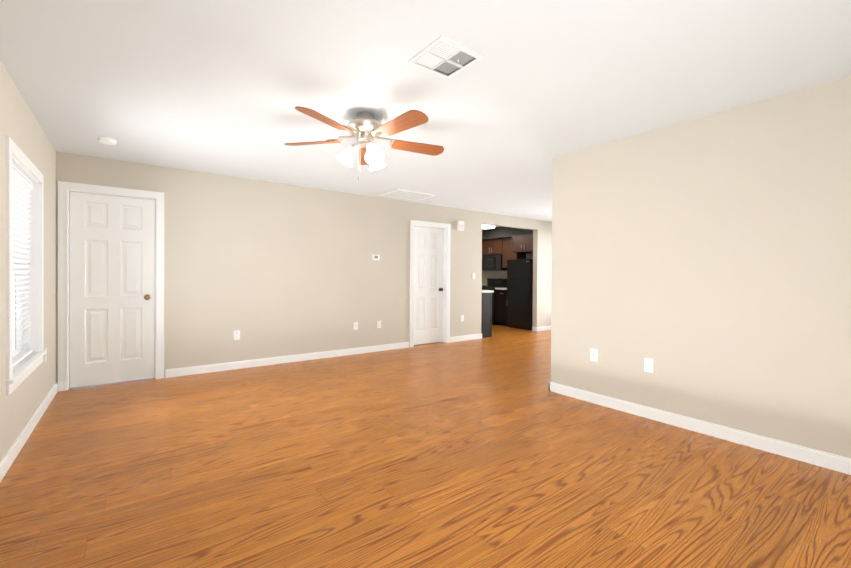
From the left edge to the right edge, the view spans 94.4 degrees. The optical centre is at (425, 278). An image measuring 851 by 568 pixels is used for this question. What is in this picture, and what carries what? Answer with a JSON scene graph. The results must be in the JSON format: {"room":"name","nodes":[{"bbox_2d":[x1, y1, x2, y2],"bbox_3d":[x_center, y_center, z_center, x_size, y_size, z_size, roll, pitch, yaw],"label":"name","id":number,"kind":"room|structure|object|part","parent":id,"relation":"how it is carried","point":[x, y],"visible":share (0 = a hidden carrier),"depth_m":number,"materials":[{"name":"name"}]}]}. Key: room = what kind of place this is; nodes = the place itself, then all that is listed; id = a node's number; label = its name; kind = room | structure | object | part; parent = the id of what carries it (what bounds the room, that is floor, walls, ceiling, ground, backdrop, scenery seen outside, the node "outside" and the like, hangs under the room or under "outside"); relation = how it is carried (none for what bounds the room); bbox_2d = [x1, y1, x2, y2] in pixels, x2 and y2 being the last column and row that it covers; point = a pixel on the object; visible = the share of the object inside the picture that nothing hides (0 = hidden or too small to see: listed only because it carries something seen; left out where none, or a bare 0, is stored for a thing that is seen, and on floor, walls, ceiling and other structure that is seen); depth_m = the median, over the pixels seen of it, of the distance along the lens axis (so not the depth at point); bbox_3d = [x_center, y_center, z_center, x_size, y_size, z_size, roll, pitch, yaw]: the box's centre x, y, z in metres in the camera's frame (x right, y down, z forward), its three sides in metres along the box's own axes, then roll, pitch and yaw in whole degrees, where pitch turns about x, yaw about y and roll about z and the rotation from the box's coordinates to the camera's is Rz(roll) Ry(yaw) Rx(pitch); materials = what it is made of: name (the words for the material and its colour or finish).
{"room":"empty living room","nodes":[
{"label":"empty living room","id":0,"kind":"room"},
{"bbox_2d":[0,61,55,460],"bbox_3d":[-1.940,-0.045,1.455,0.160,2.407,6.351,0,0,-37],"label":"wall","id":1,"kind":"structure","parent":0,"point":[21,128],"depth_m":2.84,"materials":[{"name":"paint"}]},
{"bbox_2d":[5,136,46,395],"bbox_3d":[-2.915,-0.082,2.798,0.180,1.560,1.184,0,0,-37],"label":"window","id":2,"kind":"structure","parent":1,"relation":"in","point":[19,159],"depth_m":3.13,"materials":[{"name":"white wood"}]},
{"bbox_2d":[12,164,32,365],"bbox_3d":[-2.914,-0.089,2.799,0.067,1.361,0.966,0,0,-37],"label":"window blinds","id":3,"kind":"object","parent":2,"relation":"attached to","point":[21,183],"visible":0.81,"depth_m":2.94,"materials":[{"name":"grey plastic"}]},
{"bbox_2d":[0,382,57,481],"bbox_3d":[-1.877,1.111,1.515,0.013,0.095,6.111,0,0,-37],"label":"baseboard","id":4,"kind":"structure","parent":1,"relation":"attached to","point":[9,457],"depth_m":2.76,"materials":[{"name":"white wood"}]},
{"bbox_2d":[56,151,551,382],"bbox_3d":[-0.086,-0.070,6.728,9.120,2.407,0.120,0,0,-37],"label":"wall","id":5,"kind":"structure","parent":0,"point":[267,269],"depth_m":5.32,"materials":[{"name":"paint"}]},
{"bbox_2d":[58,181,163,391],"bbox_3d":[-3.356,0.075,4.256,0.890,2.111,0.169,0,0,-37],"label":"door frame","id":6,"kind":"structure","parent":5,"relation":"attached to","point":[65,189],"depth_m":4.03,"materials":[{"name":"white wood"}]},
{"bbox_3d":[-3.097,0.206,4.390,0.064,0.064,0.071,0,0,-37],"label":"door knob","id":7,"kind":"part","parent":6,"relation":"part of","materials":[{"name":"gold metal"}]},
{"bbox_2d":[70,191,154,387],"bbox_3d":[-3.359,0.112,4.260,0.716,2.012,0.035,0,0,-37],"label":"door","id":8,"kind":"structure","parent":5,"relation":"in","point":[112,285],"depth_m":4.23,"materials":[{"name":"white wood"}]},
{"bbox_2d":[234,330,239,339],"bbox_3d":[-2.368,0.707,4.952,0.072,0.116,0.009,0,0,-37],"label":"electrical outlet","id":9,"kind":"object","parent":5,"relation":"attached to","point":[237,335],"visible":1,"depth_m":4.95,"materials":[{"name":"white plastic"}]},
{"bbox_2d":[353,322,357,329],"bbox_3d":[-1.049,0.708,5.936,0.072,0.116,0.010,0,0,-37],"label":"electrical outlet","id":10,"kind":"object","parent":5,"relation":"attached to","point":[355,325],"visible":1,"depth_m":5.93,"materials":[{"name":"white plastic"}]},
{"bbox_2d":[165,325,550,377],"bbox_3d":[0.232,1.086,6.970,8.080,0.095,0.133,0,0,-37],"label":"baseboard","id":11,"kind":"structure","parent":5,"relation":"attached to","point":[185,371],"depth_m":5.37,"materials":[{"name":"white wood"}]},
{"bbox_2d":[372,254,379,259],"bbox_3d":[-0.765,-0.335,6.127,0.124,0.090,0.026,0,0,-37],"label":"thermostat","id":12,"kind":"object","parent":5,"relation":"attached to","point":[375,257],"visible":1,"depth_m":6.11,"materials":[{"name":"white plastic"}]},
{"bbox_2d":[414,226,442,344],"bbox_3d":[0.029,0.115,6.860,0.688,2.012,0.035,0,0,-37],"label":"door","id":13,"kind":"structure","parent":5,"relation":"in","point":[428,284],"depth_m":6.85,"materials":[{"name":"white wood"}]},
{"bbox_2d":[409,220,450,346],"bbox_3d":[0.056,0.078,6.823,0.862,2.111,0.140,0,0,-37],"label":"door frame","id":14,"kind":"structure","parent":5,"relation":"attached to","point":[446,228],"depth_m":6.99,"materials":[{"name":"white wood"}]},
{"bbox_2d":[457,221,463,230],"bbox_3d":[0.642,-0.966,7.157,0.130,0.170,0.046,0,0,-37],"label":"door chime","id":15,"kind":"object","parent":5,"relation":"attached to","point":[460,225],"visible":1,"depth_m":7.13,"materials":[{"name":"white plastic"}]},
{"bbox_2d":[0,325,850,567],"bbox_3d":[0.783,1.197,5.462,9.600,0.100,9.850,0,0,-37],"label":"floor","id":16,"kind":"structure","parent":0,"point":[493,451],"depth_m":2.29,"materials":[{"name":"brown wood"}]},
{"bbox_2d":[481,294,491,337],"bbox_3d":[0.825,0.694,8.127,0.275,0.870,1.218,0,0,-37],"label":"base cabinet","id":17,"kind":"object","parent":16,"relation":"on","point":[486,319],"depth_m":7.64,"materials":[{"name":"grey wood"}]},
{"bbox_2d":[482,290,492,293],"bbox_3d":[0.832,0.239,8.130,0.330,0.040,1.255,0,0,-37],"label":"countertop","id":18,"kind":"structure","parent":17,"relation":"on","point":[483,291],"depth_m":7.64,"materials":[{"name":"white stone"}]},
{"bbox_2d":[482,278,508,324],"bbox_3d":[1.671,0.556,10.055,0.658,1.130,0.760,0,0,-37],"label":"range","id":19,"kind":"object","parent":16,"relation":"on","point":[492,283],"visible":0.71,"depth_m":9.86,"materials":[{"name":"black metal"}]},
{"bbox_2d":[495,288,507,325],"bbox_3d":[2.062,0.691,9.588,0.594,0.870,0.442,0,0,-37],"label":"base cabinet","id":20,"kind":"object","parent":16,"relation":"on","point":[501,306],"depth_m":9.45,"materials":[{"name":"black wood"}]},
{"bbox_2d":[507,259,532,330],"bbox_3d":[2.348,0.347,9.079,0.705,1.570,0.680,0,0,-37],"label":"fridge","id":21,"kind":"object","parent":16,"relation":"on","point":[520,294],"visible":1,"depth_m":8.84,"materials":[{"name":"black metal"}]},
{"bbox_2d":[0,0,850,226],"bbox_3d":[0.799,-1.310,5.444,9.600,0.100,9.850,0,0,-37],"label":"ceiling","id":22,"kind":"structure","parent":0,"point":[223,87],"depth_m":2.43,"materials":[{"name":"paint"}]},
{"bbox_2d":[98,137,116,144],"bbox_3d":[-2.897,-1.249,3.591,0.132,0.040,0.132,0,0,-37],"label":"smoke detector","id":23,"kind":"object","parent":22,"relation":"attached to","point":[107,141],"visible":1,"depth_m":3.56,"materials":[{"name":"white plastic"}]},
{"bbox_2d":[284,106,443,179],"bbox_3d":[-0.422,-0.999,2.993,1.267,0.502,1.249,0,0,-37],"label":"ceiling fan","id":24,"kind":"object","parent":22,"relation":"hanging from","point":[364,128],"visible":1,"depth_m":2.94,"materials":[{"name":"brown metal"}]},
{"bbox_3d":[-0.895,-1.066,3.097,0.440,0.006,0.152,0,13,11],"label":"blade","id":25,"kind":"part","parent":24,"relation":"part of","materials":[{"name":"brown wood"}]},
{"bbox_3d":[-0.675,-1.061,2.622,0.152,0.006,0.440,15,8,28],"label":"blade","id":26,"kind":"part","parent":24,"relation":"part of","materials":[{"name":"brown wood"}]},
{"bbox_3d":[-0.615,-0.930,3.011,0.139,0.152,0.132,0,0,-37],"label":"lamp shade","id":27,"kind":"part","parent":24,"relation":"part of","materials":[{"name":"white glass"}]},
{"bbox_3d":[-0.511,-1.066,3.453,0.152,0.006,0.440,-13,2,-7],"label":"blade","id":28,"kind":"part","parent":24,"relation":"part of","materials":[{"name":"brown wood"}]},
{"bbox_3d":[-0.382,-0.928,2.885,0.140,0.152,0.144,0,0,-37],"label":"lamp shade","id":29,"kind":"part","parent":24,"relation":"part of","materials":[{"name":"white glass"}]},
{"bbox_3d":[-0.391,-0.930,3.148,0.141,0.152,0.136,0,0,-37],"label":"lamp shade","id":30,"kind":"part","parent":24,"relation":"part of","materials":[{"name":"white glass"}]},
{"bbox_3d":[-0.156,-1.058,2.684,0.152,0.006,0.440,17,-11,-42],"label":"blade","id":31,"kind":"part","parent":24,"relation":"part of","materials":[{"name":"brown wood"}]},
{"bbox_3d":[-0.054,-1.061,3.198,0.440,0.006,0.152,0,-13,-25],"label":"blade","id":32,"kind":"part","parent":24,"relation":"part of","materials":[{"name":"brown wood"}]},
{"bbox_2d":[380,189,435,200],"bbox_3d":[-0.264,-1.262,5.931,0.680,0.016,0.500,0,0,-37],"label":"ceiling vent","id":33,"kind":"object","parent":22,"relation":"in","point":[406,194],"visible":1,"depth_m":5.89,"materials":[{"name":"white metal"}]},
{"bbox_2d":[408,35,483,78],"bbox_3d":[0.112,-1.230,2.218,0.305,0.024,0.305,0,0,-37],"label":"ceiling vent","id":34,"kind":"object","parent":22,"relation":"in","point":[444,56],"visible":1,"depth_m":2.20,"materials":[{"name":"white metal"}]},
{"bbox_2d":[482,224,494,228],"bbox_3d":[1.095,-1.246,9.142,1.200,0.075,0.320,0,0,-37],"label":"kitchen ceiling light","id":35,"kind":"object","parent":22,"relation":"attached to","point":[484,226],"visible":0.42,"depth_m":9.27,"materials":[{"name":"white plastic"}]},
{"bbox_2d":[482,253,532,282],"bbox_3d":[1.984,-0.083,10.307,0.120,2.407,3.139,0,0,-37],"label":"wall","id":36,"kind":"structure","parent":0,"point":[495,274],"depth_m":10.37,"materials":[{"name":"paint"}]},
{"bbox_2d":[482,226,509,267],"bbox_3d":[1.546,-0.784,10.328,0.532,1.004,2.307,0,0,-37],"label":"upper cabinet","id":37,"kind":"object","parent":36,"relation":"attached to","point":[508,243],"depth_m":9.77,"materials":[{"name":"brown wood"}]},
{"bbox_2d":[482,254,506,270],"bbox_3d":[1.771,-0.414,10.119,0.423,0.400,0.750,0,0,-37],"label":"microwave","id":38,"kind":"object","parent":37,"relation":"attached to","point":[491,262],"visible":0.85,"depth_m":9.94,"materials":[{"name":"black metal"}]},
{"bbox_2d":[510,227,521,259],"bbox_3d":[2.319,-0.773,9.293,0.532,1.004,0.400,0,0,-37],"label":"upper cabinet","id":39,"kind":"object","parent":36,"relation":"attached to","point":[515,233],"depth_m":9.21,"materials":[{"name":"brown wood"}]},
{"bbox_2d":[522,229,532,258],"bbox_3d":[2.540,-0.769,8.997,0.532,1.004,0.340,0,0,-37],"label":"upper cabinet","id":40,"kind":"object","parent":36,"relation":"attached to","point":[527,235],"depth_m":8.91,"materials":[{"name":"brown wood"}]},
{"bbox_2d":[551,76,850,457],"bbox_3d":[2.349,-0.028,2.775,0.120,2.407,3.335,0,0,-37],"label":"wall","id":41,"kind":"structure","parent":0,"point":[704,262],"depth_m":2.91,"materials":[{"name":"paint"}]},
{"bbox_2d":[590,348,597,361],"bbox_3d":[1.579,0.714,3.697,0.010,0.116,0.072,0,0,-37],"label":"electrical outlet","id":42,"kind":"object","parent":41,"relation":"attached to","point":[593,354],"visible":1,"depth_m":3.69,"materials":[{"name":"white plastic"}]},
{"bbox_2d":[644,358,653,372],"bbox_3d":[1.872,0.724,3.305,0.009,0.116,0.072,0,0,-37],"label":"electrical outlet","id":43,"kind":"object","parent":41,"relation":"attached to","point":[648,364],"visible":1,"depth_m":3.30,"materials":[{"name":"white plastic"}]},
{"bbox_2d":[549,381,850,474],"bbox_3d":[2.254,1.127,2.790,0.013,0.095,3.210,0,0,-37],"label":"baseboard","id":44,"kind":"structure","parent":41,"relation":"attached to","point":[838,463],"depth_m":2.89,"materials":[{"name":"white wood"}]}
]}

